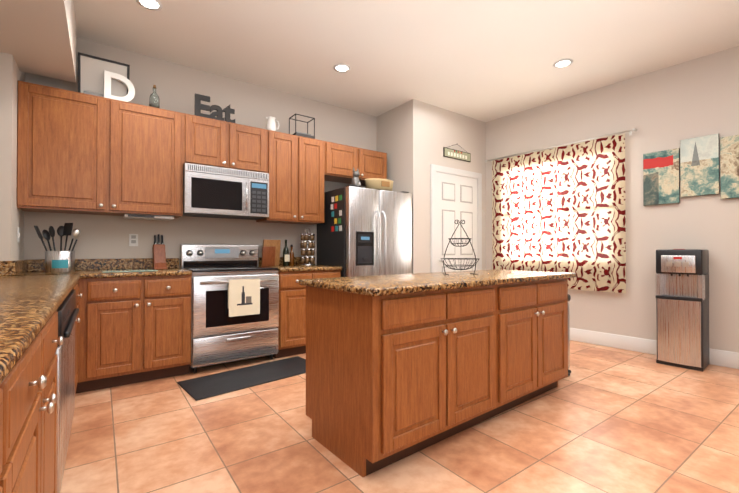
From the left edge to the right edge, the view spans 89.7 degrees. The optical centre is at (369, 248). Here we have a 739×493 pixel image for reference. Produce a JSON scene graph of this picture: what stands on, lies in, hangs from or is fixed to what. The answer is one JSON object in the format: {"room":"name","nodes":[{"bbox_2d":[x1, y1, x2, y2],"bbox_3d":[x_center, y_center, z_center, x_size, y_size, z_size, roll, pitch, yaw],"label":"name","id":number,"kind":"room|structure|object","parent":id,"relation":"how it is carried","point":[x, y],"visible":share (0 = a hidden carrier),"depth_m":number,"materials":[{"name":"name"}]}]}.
{"room":"kitchen","nodes":[
{"label":"kitchen","id":0,"kind":"room"},
{"bbox_2d":[0,52,24,260],"bbox_3d":[-2.831,-0.381,2.721,0.380,2.950,0.540,0,-1,-36],"label":"wall","id":1,"kind":"structure","parent":0,"point":[11,213],"depth_m":2.61,"materials":[{"name":"paint"}]},
{"bbox_2d":[17,227,19,242],"bbox_3d":[-2.676,-0.102,2.840,0.011,0.115,0.075,0,-1,-36],"label":"switch plate","id":2,"kind":"object","parent":1,"relation":"attached to","point":[18,234],"visible":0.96,"depth_m":2.81,"materials":[{"name":"white plastic"}]},
{"bbox_2d":[0,0,75,82],"bbox_3d":[-0.865,-1.631,0.389,0.620,0.490,6.160,0,-1,-36],"label":"soffit","id":3,"kind":"structure","parent":0,"point":[37,37],"depth_m":2.42,"materials":[{"name":"paint"}]},
{"bbox_2d":[24,37,376,267],"bbox_3d":[-1.558,-0.370,4.049,4.000,2.950,0.120,0,-1,-36],"label":"wall","id":4,"kind":"structure","parent":0,"point":[178,86],"depth_m":3.79,"materials":[{"name":"paint"}]},
{"bbox_2d":[17,80,184,217],"bbox_3d":[-2.281,-0.779,3.238,1.137,0.956,0.347,0,-1,-36],"label":"upper cabinet","id":5,"kind":"object","parent":4,"relation":"attached to","point":[79,153],"depth_m":3.06,"materials":[{"name":"brown wood"}]},
{"bbox_2d":[78,52,129,96],"bbox_3d":[-2.276,-1.437,3.191,0.360,0.358,0.082,0,-1,-36],"label":"decorative frame","id":6,"kind":"object","parent":5,"relation":"on","point":[91,68],"visible":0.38,"depth_m":3.16,"materials":[{"name":"grey metal"}]},
{"bbox_2d":[104,70,134,101],"bbox_3d":[-2.154,-1.374,3.204,0.223,0.241,0.024,0,-1,-44],"label":"letter","id":7,"kind":"object","parent":5,"relation":"on","point":[129,96],"visible":0.83,"depth_m":3.18,"materials":[{"name":"white ceramic"}]},
{"bbox_2d":[123,214,173,220],"bbox_3d":[-2.003,-0.282,3.380,0.385,0.032,0.162,0,-1,-36],"label":"under-cabinet light","id":8,"kind":"object","parent":5,"relation":"attached to","point":[142,216],"visible":0.98,"depth_m":3.33,"materials":[{"name":"silver metal"}]},
{"bbox_2d":[149,85,159,107],"bbox_3d":[-1.948,-1.367,3.368,0.080,0.222,0.080,0,-1,-36],"label":"decorative bottle","id":9,"kind":"object","parent":5,"relation":"on","point":[154,100],"visible":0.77,"depth_m":3.34,"materials":[{"name":"clear glass"}]},
{"bbox_2d":[129,234,137,245],"bbox_3d":[-2.216,-0.077,3.491,0.072,0.115,0.007,0,-1,-36],"label":"electrical outlet plate","id":10,"kind":"object","parent":4,"relation":"attached to","point":[133,239],"visible":1,"depth_m":3.49,"materials":[{"name":"white plastic"}]},
{"bbox_2d":[185,113,268,172],"bbox_3d":[-1.497,-1.017,3.808,0.800,0.470,0.347,0,-1,-36],"label":"upper cabinet","id":11,"kind":"object","parent":4,"relation":"attached to","point":[208,141],"depth_m":3.65,"materials":[{"name":"brown wood"}]},
{"bbox_2d":[195,93,234,122],"bbox_3d":[-1.515,-1.361,3.657,0.375,0.227,0.024,0,-1,-36],"label":"eat sign","id":12,"kind":"object","parent":11,"relation":"on","point":[218,113],"visible":0.75,"depth_m":3.62,"materials":[{"name":"grey metal"}]},
{"bbox_2d":[183,163,268,219],"bbox_3d":[-1.463,-0.550,3.757,0.795,0.456,0.461,0,-1,-36],"label":"over-the-range microwave","id":13,"kind":"object","parent":11,"relation":"attached to","point":[216,192],"visible":1,"depth_m":3.60,"materials":[{"name":"grey metal"}]},
{"bbox_2d":[256,130,328,224],"bbox_3d":[-0.893,-0.771,4.242,0.690,0.956,0.347,0,-1,-36],"label":"upper cabinet","id":14,"kind":"object","parent":4,"relation":"attached to","point":[298,165],"depth_m":4.11,"materials":[{"name":"brown wood"}]},
{"bbox_2d":[265,116,279,130],"bbox_3d":[-1.050,-1.330,4.029,0.160,0.158,0.109,0,-1,-36],"label":"pitcher","id":15,"kind":"object","parent":14,"relation":"on","point":[271,124],"visible":0.81,"depth_m":3.98,"materials":[{"name":"white ceramic"}]},
{"bbox_2d":[289,113,314,138],"bbox_3d":[-0.778,-1.374,4.276,0.240,0.250,0.180,0,-1,-36],"label":"frame","id":16,"kind":"object","parent":14,"relation":"on","point":[307,135],"visible":0.71,"depth_m":4.24,"materials":[{"name":"grey metal"}]},
{"bbox_2d":[329,142,386,185],"bbox_3d":[-0.239,-1.050,4.718,0.925,0.390,0.347,0,-1,-36],"label":"upper cabinet","id":17,"kind":"object","parent":4,"relation":"attached to","point":[342,158],"depth_m":4.59,"materials":[{"name":"brown wood"}]},
{"bbox_2d":[60,340,738,492],"bbox_3d":[0.975,1.138,1.968,6.080,0.100,6.800,0,-1,-36],"label":"floor","id":18,"kind":"structure","parent":0,"point":[602,419],"depth_m":2.10,"materials":[{"name":"tile"}]},
{"bbox_2d":[0,350,27,492],"bbox_3d":[-0.574,0.636,0.007,0.659,0.870,1.210,0,-1,-36],"label":"base cabinet","id":19,"kind":"object","parent":18,"relation":"on","point":[14,389],"depth_m":0.71,"materials":[{"name":"brown wood"}]},
{"bbox_2d":[0,259,87,384],"bbox_3d":[-1.199,0.141,0.897,0.690,0.135,5.398,0,-1,-36],"label":"countertop","id":20,"kind":"structure","parent":19,"relation":"on","point":[33,295],"depth_m":1.29,"materials":[{"name":"stone"}]},
{"bbox_2d":[34,223,80,272],"bbox_3d":[-2.494,-0.009,2.977,0.288,0.399,0.234,0,-1,-36],"label":"utensil crock","id":21,"kind":"object","parent":20,"relation":"on","point":[60,261],"visible":1,"depth_m":2.93,"materials":[{"name":"silver metal"}]},
{"bbox_2d":[27,317,51,492],"bbox_3d":[-1.030,0.642,0.637,0.659,0.870,0.624,0,-1,-36],"label":"base cabinet","id":22,"kind":"object","parent":18,"relation":"on","point":[40,350],"depth_m":1.00,"materials":[{"name":"brown wood"}]},
{"bbox_2d":[52,311,63,492],"bbox_3d":[-1.300,0.645,1.010,0.659,0.870,0.555,0,-1,-36],"label":"base cabinet","id":23,"kind":"object","parent":18,"relation":"on","point":[56,341],"depth_m":1.33,"materials":[{"name":"brown wood"}]},
{"bbox_2d":[54,290,78,492],"bbox_3d":[-1.746,0.613,1.659,0.677,0.741,1.010,0,-1,-36],"label":"dishwasher","id":24,"kind":"object","parent":23,"relation":"in","point":[67,310],"visible":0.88,"depth_m":1.62,"materials":[{"name":"grey metal"}]},
{"bbox_2d":[72,280,79,393],"bbox_3d":[-2.242,0.656,2.312,0.659,0.870,0.620,0,-1,-36],"label":"base cabinet","id":25,"kind":"object","parent":18,"relation":"on","point":[77,287],"depth_m":2.70,"materials":[{"name":"brown wood"}]},
{"bbox_2d":[80,276,155,392],"bbox_3d":[-2.151,0.663,3.133,0.495,0.870,0.648,0,-1,-36],"label":"base cabinet","id":26,"kind":"object","parent":18,"relation":"on","point":[130,330],"depth_m":2.89,"materials":[{"name":"brown wood"}]},
{"bbox_2d":[88,258,191,277],"bbox_3d":[-2.008,0.161,3.234,0.736,0.135,0.663,0,-1,-36],"label":"countertop","id":27,"kind":"structure","parent":26,"relation":"on","point":[95,266],"depth_m":3.33,"materials":[{"name":"stone"}]},
{"bbox_2d":[102,269,157,272],"bbox_3d":[-2.008,0.187,3.114,0.380,0.008,0.300,0,-1,-36],"label":"board","id":28,"kind":"object","parent":27,"relation":"on","point":[129,270],"visible":1,"depth_m":3.06,"materials":[{"name":"green"}]},
{"bbox_2d":[152,234,167,268],"bbox_3d":[-2.002,0.028,3.542,0.110,0.334,0.244,0,-1,-36],"label":"knife block","id":29,"kind":"object","parent":27,"relation":"on","point":[159,255],"visible":0.94,"depth_m":3.52,"materials":[{"name":"brown wood"}]},
{"bbox_2d":[156,275,191,378],"bbox_3d":[-1.888,0.664,3.323,0.433,0.870,0.648,0,-1,-36],"label":"base cabinet","id":30,"kind":"object","parent":18,"relation":"on","point":[173,293],"depth_m":3.12,"materials":[{"name":"brown wood"}]},
{"bbox_2d":[180,244,278,372],"bbox_3d":[-1.371,0.529,3.650,0.779,1.145,0.710,0,-1,-36],"label":"range","id":31,"kind":"object","parent":18,"relation":"on","point":[219,335],"visible":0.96,"depth_m":3.44,"materials":[{"name":"silver metal"}]},
{"bbox_2d":[228,279,259,316],"bbox_3d":[-1.143,0.447,3.391,0.280,0.326,0.036,0,-1,-36],"label":"hanging towel","id":32,"kind":"object","parent":31,"relation":"hanging from","point":[243,297],"visible":0.96,"depth_m":3.37,"materials":[{"name":"beige fabric"}]},
{"bbox_2d":[177,356,305,400],"bbox_3d":[-0.985,1.091,3.211,1.120,0.014,0.480,0,-1,-42],"label":"mat","id":33,"kind":"object","parent":18,"relation":"on","point":[204,387],"visible":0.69,"depth_m":3.10,"materials":[{"name":"black rubber"}]},
{"bbox_2d":[273,271,319,357],"bbox_3d":[-0.905,0.670,4.034,0.422,0.870,0.648,0,-1,-36],"label":"base cabinet","id":34,"kind":"object","parent":18,"relation":"on","point":[292,295],"depth_m":3.74,"materials":[{"name":"brown wood"}]},
{"bbox_2d":[320,270,340,277],"bbox_3d":[-0.667,0.672,4.206,0.421,0.870,0.648,0,-1,-36],"label":"base cabinet","id":35,"kind":"object","parent":18,"relation":"on","point":[323,273],"depth_m":4.00,"materials":[{"name":"brown wood"}]},
{"bbox_2d":[259,257,341,271],"bbox_3d":[-0.781,0.168,4.121,0.720,0.135,0.663,0,-1,-36],"label":"countertop","id":36,"kind":"structure","parent":35,"relation":"on","point":[297,260],"depth_m":4.01,"materials":[{"name":"stone"}]},
{"bbox_2d":[262,239,280,265],"bbox_3d":[-1.109,0.051,4.180,0.215,0.298,0.073,0,-1,-36],"label":"cutting boards","id":37,"kind":"object","parent":36,"relation":"on","point":[270,252],"visible":0.9,"depth_m":4.16,"materials":[{"name":"brown wood"}]},
{"bbox_2d":[283,240,290,265],"bbox_3d":[-0.959,0.051,4.267,0.068,0.300,0.071,0,-1,-36],"label":"oil bottle","id":38,"kind":"object","parent":36,"relation":"on","point":[288,258],"depth_m":4.24,"materials":[{"name":"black glass"}]},
{"bbox_2d":[291,245,293,265],"bbox_3d":[-0.907,0.080,4.331,0.059,0.244,0.059,0,-1,42],"label":"oil bottle","id":39,"kind":"object","parent":36,"relation":"on","point":[292,253],"depth_m":4.31,"materials":[{"name":"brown glass"}]},
{"bbox_2d":[300,228,314,265],"bbox_3d":[-0.719,-0.015,4.320,0.180,0.434,0.180,0,-1,-36],"label":"spice rack","id":40,"kind":"object","parent":36,"relation":"on","point":[307,239],"visible":1,"depth_m":4.27,"materials":[{"name":"silver metal"}]},
{"bbox_2d":[317,185,411,276],"bbox_3d":[-0.049,0.209,4.539,0.924,1.800,0.807,0,-1,-36],"label":"refrigerator","id":41,"kind":"object","parent":18,"relation":"on","point":[361,231],"visible":0.65,"depth_m":4.22,"materials":[{"name":"silver metal"}]},
{"bbox_2d":[351,168,360,186],"bbox_3d":[-0.151,-0.809,4.241,0.100,0.230,0.122,0,-1,-36],"label":"dog figurine","id":42,"kind":"object","parent":41,"relation":"on","point":[355,179],"visible":0.83,"depth_m":4.22,"materials":[{"name":"grey metal"}]},
{"bbox_2d":[365,178,393,190],"bbox_3d":[0.118,-0.754,4.499,0.397,0.125,0.256,0,-1,-36],"label":"wicker basket","id":43,"kind":"object","parent":41,"relation":"on","point":[379,184],"visible":0.83,"depth_m":4.37,"materials":[{"name":"beige wicker"}]},
{"bbox_2d":[306,278,567,476],"bbox_3d":[0.593,0.658,2.540,1.961,0.870,0.741,0,-1,-36],"label":"kitchen island","id":44,"kind":"object","parent":18,"relation":"on","point":[391,379],"visible":1,"depth_m":2.00,"materials":[{"name":"brown wood"}]},
{"bbox_2d":[299,269,575,295],"bbox_3d":[0.589,0.205,2.550,2.033,0.035,0.799,0,-1,-36],"label":"island countertop","id":45,"kind":"structure","parent":44,"relation":"on","point":[381,285],"depth_m":2.14,"materials":[{"name":"stone"}]},
{"bbox_2d":[441,220,478,274],"bbox_3d":[0.649,-0.009,2.668,0.274,0.393,0.274,0,-1,-36],"label":"fruit basket stand","id":46,"kind":"object","parent":45,"relation":"on","point":[453,243],"visible":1,"depth_m":2.66,"materials":[{"name":"grey metal"}]},
{"bbox_2d":[567,294,570,376],"bbox_3d":[1.538,0.752,3.348,0.295,0.695,0.470,0,-1,-36],"label":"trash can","id":47,"kind":"object","parent":18,"relation":"on","point":[569,299],"visible":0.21,"depth_m":3.25,"materials":[{"name":"black plastic"}]},
{"bbox_2d":[655,249,709,371],"bbox_3d":[2.978,0.554,3.540,0.347,1.094,0.340,0,-1,-40],"label":"water dispenser","id":48,"kind":"object","parent":18,"relation":"on","point":[682,300],"visible":1,"depth_m":3.44,"materials":[{"name":"grey metal"}]},
{"bbox_2d":[74,0,738,121],"bbox_3d":[0.975,-1.912,1.994,6.080,0.100,6.800,0,-1,-36],"label":"ceiling","id":49,"kind":"structure","parent":0,"point":[485,60],"depth_m":3.34,"materials":[{"name":"paint"}]},
{"bbox_2d":[136,0,162,10],"bbox_3d":[-1.660,-1.850,2.803,0.176,0.009,0.176,0,-1,-36],"label":"recessed light","id":50,"kind":"object","parent":49,"relation":"in","point":[155,5],"visible":1,"depth_m":2.82,"materials":[{"name":"white"}]},
{"bbox_2d":[333,64,349,71],"bbox_3d":[-0.282,-1.841,3.799,0.176,0.009,0.176,0,-1,-36],"label":"recessed light","id":51,"kind":"object","parent":49,"relation":"in","point":[341,67],"visible":1,"depth_m":3.79,"materials":[{"name":"white"}]},
{"bbox_2d":[553,59,572,67],"bbox_3d":[1.931,-1.842,3.709,0.176,0.009,0.176,0,-1,-36],"label":"recessed light","id":52,"kind":"object","parent":49,"relation":"in","point":[562,63],"visible":1,"depth_m":3.71,"materials":[{"name":"white"}]},
{"bbox_2d":[377,99,485,273],"bbox_3d":[0.963,-0.358,5.410,1.680,2.950,0.870,0,-1,-36],"label":"wall","id":53,"kind":"structure","parent":0,"point":[414,137],"depth_m":4.78,"materials":[{"name":"paint"}]},
{"bbox_2d":[430,164,481,272],"bbox_3d":[1.210,0.021,4.996,1.010,2.185,0.084,0,-1,-36],"label":"door","id":54,"kind":"structure","parent":53,"relation":"attached to","point":[456,194],"depth_m":4.99,"materials":[{"name":"white wood"}]},
{"bbox_2d":[443,144,470,161],"bbox_3d":[1.194,-1.310,5.030,0.540,0.217,0.026,0,-1,-36],"label":"sign","id":55,"kind":"object","parent":53,"relation":"attached to","point":[456,154],"visible":0.98,"depth_m":5.01,"materials":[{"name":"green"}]},
{"bbox_2d":[486,46,738,352],"bbox_3d":[3.524,-0.376,3.282,0.100,2.950,5.710,0,-1,-40],"label":"wall","id":56,"kind":"structure","parent":0,"point":[669,108],"depth_m":3.90,"materials":[{"name":"paint"}]},
{"bbox_2d":[485,128,636,162],"bbox_3d":[2.262,-1.251,4.645,0.093,0.060,1.820,0,-1,-40],"label":"rail","id":57,"kind":"object","parent":56,"relation":"attached to","point":[629,131],"visible":0.94,"depth_m":4.44,"materials":[{"name":"silver metal"}]},
{"bbox_2d":[492,134,625,292],"bbox_3d":[2.241,-0.372,4.621,0.052,1.725,1.610,0,-1,-40],"label":"curtain","id":58,"kind":"object","parent":57,"relation":"hanging from","point":[560,209],"visible":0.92,"depth_m":4.47,"materials":[{"name":"beige fabric"}]},
{"bbox_2d":[570,328,738,368],"bbox_3d":[3.499,1.023,3.210,0.016,0.150,5.650,0,-1,-40],"label":"baseboard","id":59,"kind":"structure","parent":56,"relation":"attached to","point":[728,359],"depth_m":4.00,"materials":[{"name":"white wood"}]},
{"bbox_2d":[643,148,679,205],"bbox_3d":[2.993,-0.724,3.815,0.032,0.545,0.295,0,-1,-40],"label":"canvas art","id":60,"kind":"object","parent":56,"relation":"attached to","point":[661,177],"visible":0.96,"depth_m":3.80,"materials":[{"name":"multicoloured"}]},
{"bbox_2d":[680,133,719,196],"bbox_3d":[3.184,-0.791,3.587,0.032,0.565,0.280,0,-1,-40],"label":"canvas art","id":61,"kind":"object","parent":56,"relation":"attached to","point":[699,166],"visible":0.93,"depth_m":3.57,"materials":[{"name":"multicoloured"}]},
{"bbox_2d":[720,135,738,198],"bbox_3d":[3.373,-0.746,3.361,0.032,0.570,0.290,0,-1,-40],"label":"canvas art","id":62,"kind":"object","parent":56,"relation":"attached to","point":[729,164],"visible":1,"depth_m":3.41,"materials":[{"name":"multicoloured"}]}
]}

